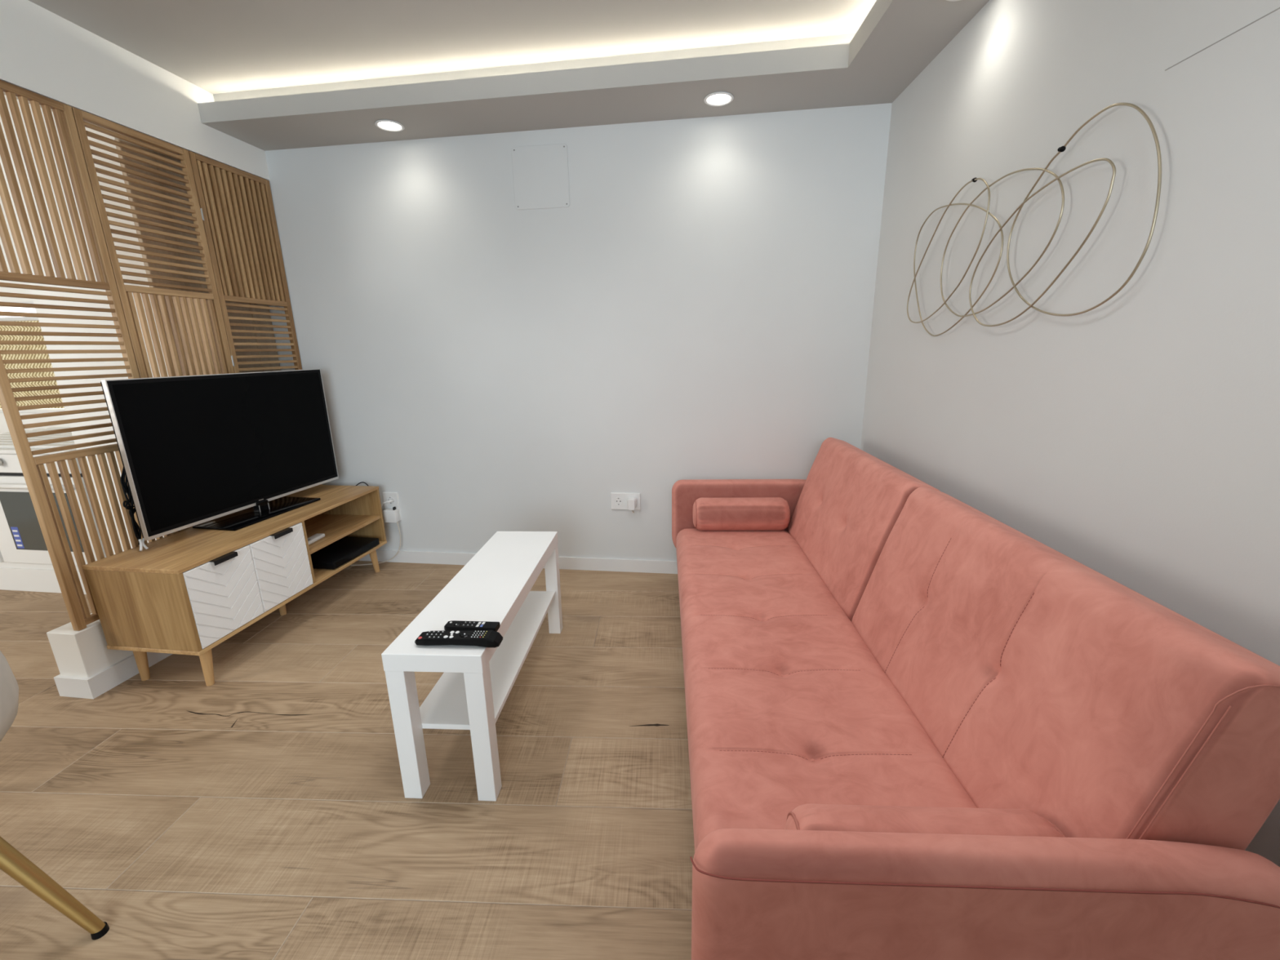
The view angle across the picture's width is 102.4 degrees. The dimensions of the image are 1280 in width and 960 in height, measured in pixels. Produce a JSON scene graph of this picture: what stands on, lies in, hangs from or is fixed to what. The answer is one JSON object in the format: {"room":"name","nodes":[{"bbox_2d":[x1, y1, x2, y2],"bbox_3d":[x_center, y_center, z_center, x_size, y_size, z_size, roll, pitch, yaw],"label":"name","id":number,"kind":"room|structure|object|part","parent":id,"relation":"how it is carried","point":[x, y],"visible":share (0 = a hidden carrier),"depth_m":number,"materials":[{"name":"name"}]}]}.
{"room":"living room","nodes":[
{"label":"living room","id":0,"kind":"room"},
{"bbox_2d":[46,613,133,677],"bbox_3d":[-1.955,0.507,2.441,0.120,0.252,1.250,1,15,8],"label":"wall","id":1,"kind":"structure","parent":0,"point":[83,653],"depth_m":1.84,"materials":[{"name":"beige paint"}]},
{"bbox_2d":[53,652,172,698],"bbox_3d":[-1.955,0.593,2.457,0.144,0.078,1.262,1,15,8],"label":"baseboard","id":2,"kind":"structure","parent":1,"relation":"attached to","point":[96,685],"depth_m":1.88,"materials":[{"name":"white paint"}]},
{"bbox_2d":[0,80,322,631],"bbox_3d":[-1.928,-0.480,2.197,0.029,1.778,1.238,1,15,8],"label":"slatted room divider","id":3,"kind":"object","parent":1,"relation":"on","point":[239,210],"visible":0.54,"depth_m":1.89,"materials":[{"name":"brown wood"}]},
{"bbox_3d":[-2.000,-1.226,1.583,0.024,0.024,0.360,1,15,8],"label":"rail","id":4,"kind":"part","parent":3,"relation":"part of","materials":[{"name":"brown wood"}]},
{"bbox_3d":[-1.991,-0.669,1.725,0.024,0.024,0.360,1,15,8],"label":"rail","id":5,"kind":"part","parent":3,"relation":"part of","materials":[{"name":"brown wood"}]},
{"bbox_3d":[-1.981,-0.106,1.870,0.024,0.024,0.360,1,15,8],"label":"rail","id":6,"kind":"part","parent":3,"relation":"part of","materials":[{"name":"brown wood"}]},
{"bbox_3d":[-1.986,-0.377,1.800,0.024,1.778,0.410,1,15,8],"label":"panel frame","id":7,"kind":"part","parent":3,"relation":"part of","materials":[{"name":"brown wood"}]},
{"bbox_3d":[-1.971,0.465,2.016,0.024,0.022,0.360,1,15,8],"label":"rail","id":8,"kind":"part","parent":3,"relation":"part of","materials":[{"name":"brown wood"}]},
{"bbox_3d":[-1.945,-1.329,1.979,0.024,0.024,0.360,1,15,8],"label":"rail","id":9,"kind":"part","parent":3,"relation":"part of","materials":[{"name":"brown wood"}]},
{"bbox_3d":[-1.931,-0.480,2.197,0.024,1.778,0.410,1,15,8],"label":"panel frame","id":10,"kind":"part","parent":3,"relation":"part of","materials":[{"name":"brown wood"}]},
{"bbox_3d":[-1.936,-0.772,2.122,0.024,0.024,0.360,1,15,8],"label":"rail","id":11,"kind":"part","parent":3,"relation":"part of","materials":[{"name":"brown wood"}]},
{"bbox_3d":[-1.890,-1.432,2.376,0.024,0.024,0.360,1,15,8],"label":"rail","id":12,"kind":"part","parent":3,"relation":"part of","materials":[{"name":"brown wood"}]},
{"bbox_3d":[-1.875,-0.582,2.594,0.024,1.778,0.410,1,15,8],"label":"panel frame","id":13,"kind":"part","parent":3,"relation":"part of","materials":[{"name":"brown wood"}]},
{"bbox_3d":[-1.880,-0.875,2.519,0.024,0.024,0.360,1,15,8],"label":"rail","id":14,"kind":"part","parent":3,"relation":"part of","materials":[{"name":"brown wood"}]},
{"bbox_2d":[0,94,180,554],"bbox_3d":[-2.348,-0.741,2.608,0.615,2.600,0.680,1,15,8],"label":"wall","id":15,"kind":"structure","parent":0,"point":[49,329],"depth_m":2.27,"materials":[{"name":"beige paint"}]},
{"bbox_2d":[0,196,69,434],"bbox_3d":[-3.696,-0.865,3.180,2.215,2.600,0.120,1,15,8],"label":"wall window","id":16,"kind":"structure","parent":15,"relation":"in","point":[3,425],"depth_m":3.07,"materials":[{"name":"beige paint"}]},
{"bbox_2d":[0,316,64,408],"bbox_3d":[-3.395,-0.704,3.093,1.520,0.542,0.024,1,15,8],"label":"blind","id":17,"kind":"object","parent":16,"relation":"attached to","point":[28,319],"visible":0.02,"depth_m":3.14,"materials":[{"name":"fabric"}]},
{"bbox_2d":[0,301,65,413],"bbox_3d":[-3.380,-0.744,3.131,1.560,0.660,0.070,1,15,8],"label":"window","id":18,"kind":"structure","parent":16,"relation":"attached to","point":[3,308],"depth_m":3.15,"materials":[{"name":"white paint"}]},
{"bbox_2d":[0,0,270,180],"bbox_3d":[-2.275,-1.103,-0.081,0.120,0.566,5.400,1,15,8],"label":"wall","id":19,"kind":"structure","parent":0,"point":[42,52],"depth_m":1.87,"materials":[{"name":"beige paint"}]},
{"bbox_2d":[0,560,694,959],"bbox_3d":[-1.684,1.079,0.818,6.900,0.060,6.200,1,15,8],"label":"floor","id":20,"kind":"structure","parent":0,"point":[262,811],"depth_m":1.43,"materials":[{"name":"brown wood"}]},
{"bbox_2d":[0,453,106,594],"bbox_3d":[-3.174,0.156,2.899,1.060,0.745,0.672,1,15,8],"label":"kitchen cabinet","id":21,"kind":"object","parent":20,"relation":"on","point":[25,562],"visible":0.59,"depth_m":2.61,"materials":[{"name":"white metal"}]},
{"bbox_3d":[-3.535,0.198,2.658,0.410,0.465,0.018,1,15,8],"label":"cabinet door","id":22,"kind":"part","parent":21,"relation":"part of","materials":[{"name":"white wood"}]},
{"bbox_3d":[-3.007,0.030,2.513,0.590,0.023,0.040,1,15,8],"label":"door handle","id":23,"kind":"part","parent":21,"relation":"part of","materials":[{"name":"silver metal"}]},
{"bbox_2d":[0,426,76,454],"bbox_3d":[-3.178,-0.231,2.841,1.055,0.034,0.690,1,15,8],"label":"countertop","id":24,"kind":"structure","parent":21,"relation":"on","point":[6,446],"depth_m":2.63,"materials":[{"name":"white ceramic"}]},
{"bbox_3d":[-3.221,-0.085,2.542,1.055,0.094,0.015,1,15,8],"label":"control panel","id":25,"kind":"part","parent":21,"relation":"part of","materials":[{"name":"white ceramic"}]},
{"bbox_3d":[-3.003,0.207,2.587,0.625,0.465,0.018,1,15,8],"label":"oven door","id":26,"kind":"part","parent":21,"relation":"part of","materials":[{"name":"white ceramic"}]},
{"bbox_2d":[0,650,109,939],"bbox_3d":[-1.703,0.654,0.940,0.848,0.705,0.780,9,17,33],"label":"chair","id":27,"kind":"object","parent":20,"relation":"on","point":[13,863],"visible":1,"depth_m":1.06,"materials":[{"name":"gold metal"}]},
{"bbox_3d":[-1.226,0.816,1.042,0.166,0.314,0.033,-3,15,-10],"label":"leg","id":28,"kind":"part","parent":27,"relation":"part of","materials":[{"name":"gold metal"}]},
{"bbox_2d":[114,138,280,376],"bbox_3d":[-2.009,-0.438,2.561,0.030,2.025,0.581,1,15,8],"label":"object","id":29,"kind":"object","parent":20,"relation":"on","point":[145,256],"visible":0.09,"depth_m":2.26,"materials":[{"name":"brown wood"}]},
{"bbox_2d":[81,484,386,686],"bbox_3d":[-1.679,0.403,2.366,0.406,0.486,1.104,1,15,8],"label":"tv stand","id":30,"kind":"object","parent":20,"relation":"on","point":[192,590],"visible":0.88,"depth_m":1.94,"materials":[{"name":"brown wood"}]},
{"bbox_3d":[-1.884,0.682,1.950,0.040,0.156,0.040,1,15,8],"label":"leg","id":31,"kind":"part","parent":30,"relation":"part of","materials":[{"name":"brown wood"}]},
{"bbox_3d":[-1.761,0.462,1.826,0.382,0.300,0.014,1,15,8],"label":"panel","id":32,"kind":"part","parent":30,"relation":"part of","materials":[{"name":"brown wood"}]},
{"bbox_3d":[-1.603,0.687,1.912,0.040,0.156,0.040,1,15,8],"label":"leg","id":33,"kind":"part","parent":30,"relation":"part of","materials":[{"name":"brown wood"}]},
{"bbox_2d":[100,368,338,540],"bbox_3d":[-1.746,-0.153,2.291,0.217,0.631,0.943,2,15,11],"label":"television","id":34,"kind":"object","parent":30,"relation":"on","point":[215,451],"visible":1,"depth_m":2.16,"materials":[{"name":"black plastic"}]},
{"bbox_2d":[120,467,148,551],"bbox_3d":[-1.873,0.099,1.908,0.043,0.329,0.067,1,15,8],"label":"cable bundle","id":35,"kind":"object","parent":34,"relation":"hanging from","point":[137,531],"visible":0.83,"depth_m":1.90,"materials":[{"name":"black plastic"}]},
{"bbox_3d":[-1.740,0.147,2.368,0.217,0.011,0.458,2,15,11],"label":"plate","id":36,"kind":"part","parent":34,"relation":"part of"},
{"bbox_3d":[-1.560,0.431,1.936,0.014,0.295,0.264,1,15,8],"label":"door","id":37,"kind":"part","parent":30,"relation":"part of","materials":[{"name":"white wood"}]},
{"bbox_3d":[-1.550,0.291,1.911,0.032,0.016,0.094,1,15,8],"label":"handle","id":38,"kind":"part","parent":30,"relation":"part of","materials":[{"name":"black metal"}]},
{"bbox_3d":[-1.524,0.365,2.193,0.014,0.295,0.266,1,15,8],"label":"door","id":39,"kind":"part","parent":30,"relation":"part of","materials":[{"name":"white wood"}]},
{"bbox_3d":[-1.514,0.225,2.168,0.032,0.016,0.094,1,15,8],"label":"handle","id":40,"kind":"part","parent":30,"relation":"part of","materials":[{"name":"black metal"}]},
{"bbox_3d":[-1.687,0.560,2.414,0.040,0.154,0.040,1,15,8],"label":"leg","id":41,"kind":"part","parent":30,"relation":"part of","materials":[{"name":"brown wood"}]},
{"bbox_2d":[307,533,324,545],"bbox_3d":[-1.569,0.287,2.452,0.044,0.020,0.150,0,14,4],"label":"handset","id":42,"kind":"object","parent":30,"relation":"on","point":[313,539],"visible":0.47,"depth_m":2.47,"materials":[{"name":"plastic"}]},
{"bbox_2d":[304,514,380,554],"bbox_3d":[-1.653,0.265,2.614,0.375,0.015,0.524,1,15,8],"label":"shelf","id":43,"kind":"object","parent":30,"relation":"attached to","point":[335,527],"depth_m":2.68,"materials":[{"name":"brown wood"}]},
{"bbox_2d":[310,536,379,568],"bbox_3d":[-1.558,0.375,2.672,0.211,0.042,0.340,2,15,10],"label":"box","id":44,"kind":"object","parent":30,"relation":"on","point":[339,553],"visible":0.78,"depth_m":2.64,"materials":[{"name":"black plastic"}]},
{"bbox_3d":[-1.455,0.376,2.654,0.003,0.025,0.310,1,15,9],"label":"panel","id":45,"kind":"part","parent":44,"relation":"part of","materials":[{"name":"black plastic"}]},
{"bbox_3d":[-1.615,0.192,2.870,0.382,0.300,0.014,1,15,8],"label":"panel","id":46,"kind":"part","parent":30,"relation":"part of","materials":[{"name":"brown wood"}]},
{"bbox_3d":[-1.472,0.443,2.853,0.040,0.160,0.060,1,15,8],"label":"leg","id":47,"kind":"part","parent":30,"relation":"part of","materials":[{"name":"brown wood"}]},
{"bbox_2d":[381,531,562,800],"bbox_3d":[-0.498,0.547,1.790,0.259,0.450,0.903,0,14,3],"label":"table","id":48,"kind":"object","parent":20,"relation":"on","point":[473,688],"visible":0.99,"depth_m":1.49,"materials":[{"name":"white wood"}]},
{"bbox_3d":[-0.625,0.677,1.391,0.050,0.400,0.050,0,14,3],"label":"leg","id":49,"kind":"part","parent":48,"relation":"part of","materials":[{"name":"white wood"}]},
{"bbox_2d":[414,630,502,648],"bbox_3d":[-0.473,0.413,1.343,0.222,0.028,0.047,0,14,3],"label":"remote control","id":50,"kind":"object","parent":48,"relation":"on","point":[484,638],"visible":1,"depth_m":1.33,"materials":[{"name":"black plastic"}]},
{"bbox_2d":[444,620,500,631],"bbox_3d":[-0.462,0.401,1.411,0.147,0.018,0.038,0,14,5],"label":"remote control","id":51,"kind":"object","parent":48,"relation":"on","point":[452,624],"visible":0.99,"depth_m":1.40,"materials":[{"name":"black plastic"}]},
{"bbox_3d":[-0.419,0.677,1.379,0.050,0.400,0.050,0,14,3],"label":"leg","id":52,"kind":"part","parent":48,"relation":"part of","materials":[{"name":"white wood"}]},
{"bbox_2d":[419,591,555,729],"bbox_3d":[-0.498,0.578,1.798,0.235,0.016,0.801,0,14,3],"label":"shelf","id":53,"kind":"object","parent":48,"relation":"attached to","point":[445,707],"depth_m":1.61,"materials":[{"name":"white wood"}]},
{"bbox_3d":[-0.371,0.465,2.201,0.050,0.400,0.050,0,14,3],"label":"leg","id":54,"kind":"part","parent":48,"relation":"part of","materials":[{"name":"white wood"}]},
{"bbox_2d":[671,437,1279,959],"bbox_3d":[0.526,0.395,1.650,0.825,0.780,2.002,0,14,3],"label":"sofa","id":55,"kind":"object","parent":20,"relation":"on","point":[900,642],"visible":0.99,"depth_m":0.88,"materials":[{"name":"pink fabric"}]},
{"bbox_3d":[0.553,0.188,2.581,0.785,0.388,0.096,0,14,3],"label":"armrest","id":56,"kind":"part","parent":55,"relation":"part of","materials":[{"name":"pink fabric"}]},
{"bbox_2d":[693,497,790,530],"bbox_3d":[0.479,0.161,2.456,0.450,0.155,0.159,0,14,3],"label":"bolster","id":57,"kind":"object","parent":55,"relation":"on","point":[764,513],"visible":1,"depth_m":2.39,"materials":[{"name":"pink fabric"}]},
{"bbox_2d":[675,528,977,851],"bbox_3d":[0.414,0.517,1.688,0.550,0.179,1.790,0,14,3],"label":"seat cushion","id":58,"kind":"object","parent":55,"relation":"on","point":[791,703],"depth_m":1.26,"materials":[{"name":"pink fabric"}]},
{"bbox_3d":[0.820,0.154,2.032,0.273,0.513,0.867,0,14,3],"label":"backrest","id":59,"kind":"part","parent":55,"relation":"part of","materials":[{"name":"pink fabric"}]},
{"bbox_2d":[784,803,1066,837],"bbox_3d":[0.451,0.600,0.816,0.425,0.139,0.143,0,14,3],"label":"bolster","id":60,"kind":"object","parent":55,"relation":"on","point":[811,816],"visible":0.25,"depth_m":0.81,"materials":[{"name":"pink fabric"}]},
{"bbox_3d":[0.467,0.668,0.728,0.785,0.380,0.072,0,14,3],"label":"armrest","id":61,"kind":"part","parent":55,"relation":"part of","materials":[{"name":"pink fabric"}]},
{"bbox_3d":[0.779,0.378,1.158,0.273,0.513,0.927,0,14,3],"label":"backrest","id":62,"kind":"part","parent":55,"relation":"part of","materials":[{"name":"pink fabric"}]},
{"bbox_2d":[28,0,876,93],"bbox_3d":[-1.773,-1.236,0.232,6.800,0.100,6.200,1,15,8],"label":"ceiling","id":63,"kind":"structure","parent":0,"point":[216,46],"depth_m":1.85,"materials":[{"name":"paint"}]},
{"bbox_2d":[264,102,892,560],"bbox_3d":[-0.326,-0.752,2.615,4.550,2.650,0.120,1,15,8],"label":"wall","id":64,"kind":"structure","parent":0,"point":[700,305],"depth_m":2.54,"materials":[{"name":"paint"}]},
{"bbox_2d":[382,492,401,520],"bbox_3d":[-1.415,0.151,2.932,0.088,0.166,0.011,1,15,8],"label":"double socket","id":65,"kind":"object","parent":64,"relation":"attached to","point":[386,495],"visible":0.53,"depth_m":2.92,"materials":[{"name":"white plastic"}]},
{"bbox_2d":[349,506,400,565],"bbox_3d":[-1.552,0.319,2.934,0.368,0.334,0.055,-2,14,-4],"label":"power adapter","id":66,"kind":"object","parent":65,"relation":"attached to","point":[390,515],"visible":0.92,"depth_m":2.90,"materials":[{"name":"white plastic"}]},
{"bbox_2d":[381,498,394,507],"bbox_3d":[-1.432,0.189,2.917,0.085,0.159,0.033,-3,15,-9],"label":"plug","id":67,"kind":"object","parent":65,"relation":"attached to","point":[392,500],"visible":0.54,"depth_m":2.89,"materials":[{"name":"white plastic"}]},
{"bbox_2d":[357,549,677,573],"bbox_3d":[-0.360,0.465,2.866,2.894,0.071,0.012,1,15,8],"label":"baseboard","id":68,"kind":"structure","parent":64,"relation":"attached to","point":[383,555],"depth_m":2.86,"materials":[{"name":"white paint"}]},
{"bbox_2d":[511,143,569,209],"bbox_3d":[-0.463,-1.411,2.398,0.267,0.265,0.006,1,15,8],"label":"hatch","id":69,"kind":"object","parent":64,"relation":"attached to","point":[540,173],"visible":1,"depth_m":2.40,"materials":[{"name":"paint"}]},
{"bbox_2d":[610,492,640,510],"bbox_3d":[-0.076,0.114,2.736,0.158,0.091,0.011,1,15,8],"label":"double socket","id":70,"kind":"object","parent":64,"relation":"attached to","point":[618,500],"visible":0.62,"depth_m":2.73,"materials":[{"name":"white plastic"}]},
{"bbox_2d":[626,497,636,512],"bbox_3d":[-0.043,0.136,2.712,0.052,0.085,0.037,1,15,8],"label":"plug","id":71,"kind":"object","parent":70,"relation":"attached to","point":[631,501],"visible":1,"depth_m":2.69,"materials":[{"name":"white plastic"}]},
{"bbox_2d":[200,0,989,151],"bbox_3d":[-0.515,-0.934,-0.284,2.950,0.018,5.711,0,14,2],"label":"ceiling","id":72,"kind":"structure","parent":0,"point":[906,36],"depth_m":2.09,"materials":[{"name":"paint"}]},
{"bbox_2d":[374,120,404,132],"bbox_3d":[-1.107,-1.570,2.275,0.121,0.012,0.121,1,15,8],"label":"recessed light","id":73,"kind":"object","parent":72,"relation":"in","point":[385,125],"visible":1,"depth_m":2.27,"materials":[{"name":"white plastic"}]},
{"bbox_2d":[197,0,888,118],"bbox_3d":[0.429,-1.111,0.053,2.417,0.127,6.131,-7,16,-23],"label":"led strip light","id":74,"kind":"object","parent":72,"relation":"attached to","point":[835,48],"depth_m":2.03,"materials":[{"name":"paint"}]},
{"bbox_2d":[703,91,733,106],"bbox_3d":[0.319,-1.544,2.082,0.121,0.012,0.121,1,15,8],"label":"recessed light","id":75,"kind":"object","parent":72,"relation":"in","point":[720,98],"visible":1,"depth_m":2.08,"materials":[{"name":"white plastic"}]},
{"bbox_2d":[860,0,1279,866],"bbox_3d":[1.027,-0.037,-0.265,0.120,2.650,5.437,0,14,2],"label":"wall","id":76,"kind":"structure","parent":0,"point":[1134,437],"depth_m":1.13,"materials":[{"name":"paint"}]},
{"bbox_2d":[906,102,1161,336],"bbox_3d":[1.006,-0.651,1.462,0.014,0.458,0.995,0,14,2],"label":"wall art","id":77,"kind":"object","parent":76,"relation":"attached to","point":[1062,148],"visible":1,"depth_m":1.32,"materials":[{"name":"beige metal"}]}
]}

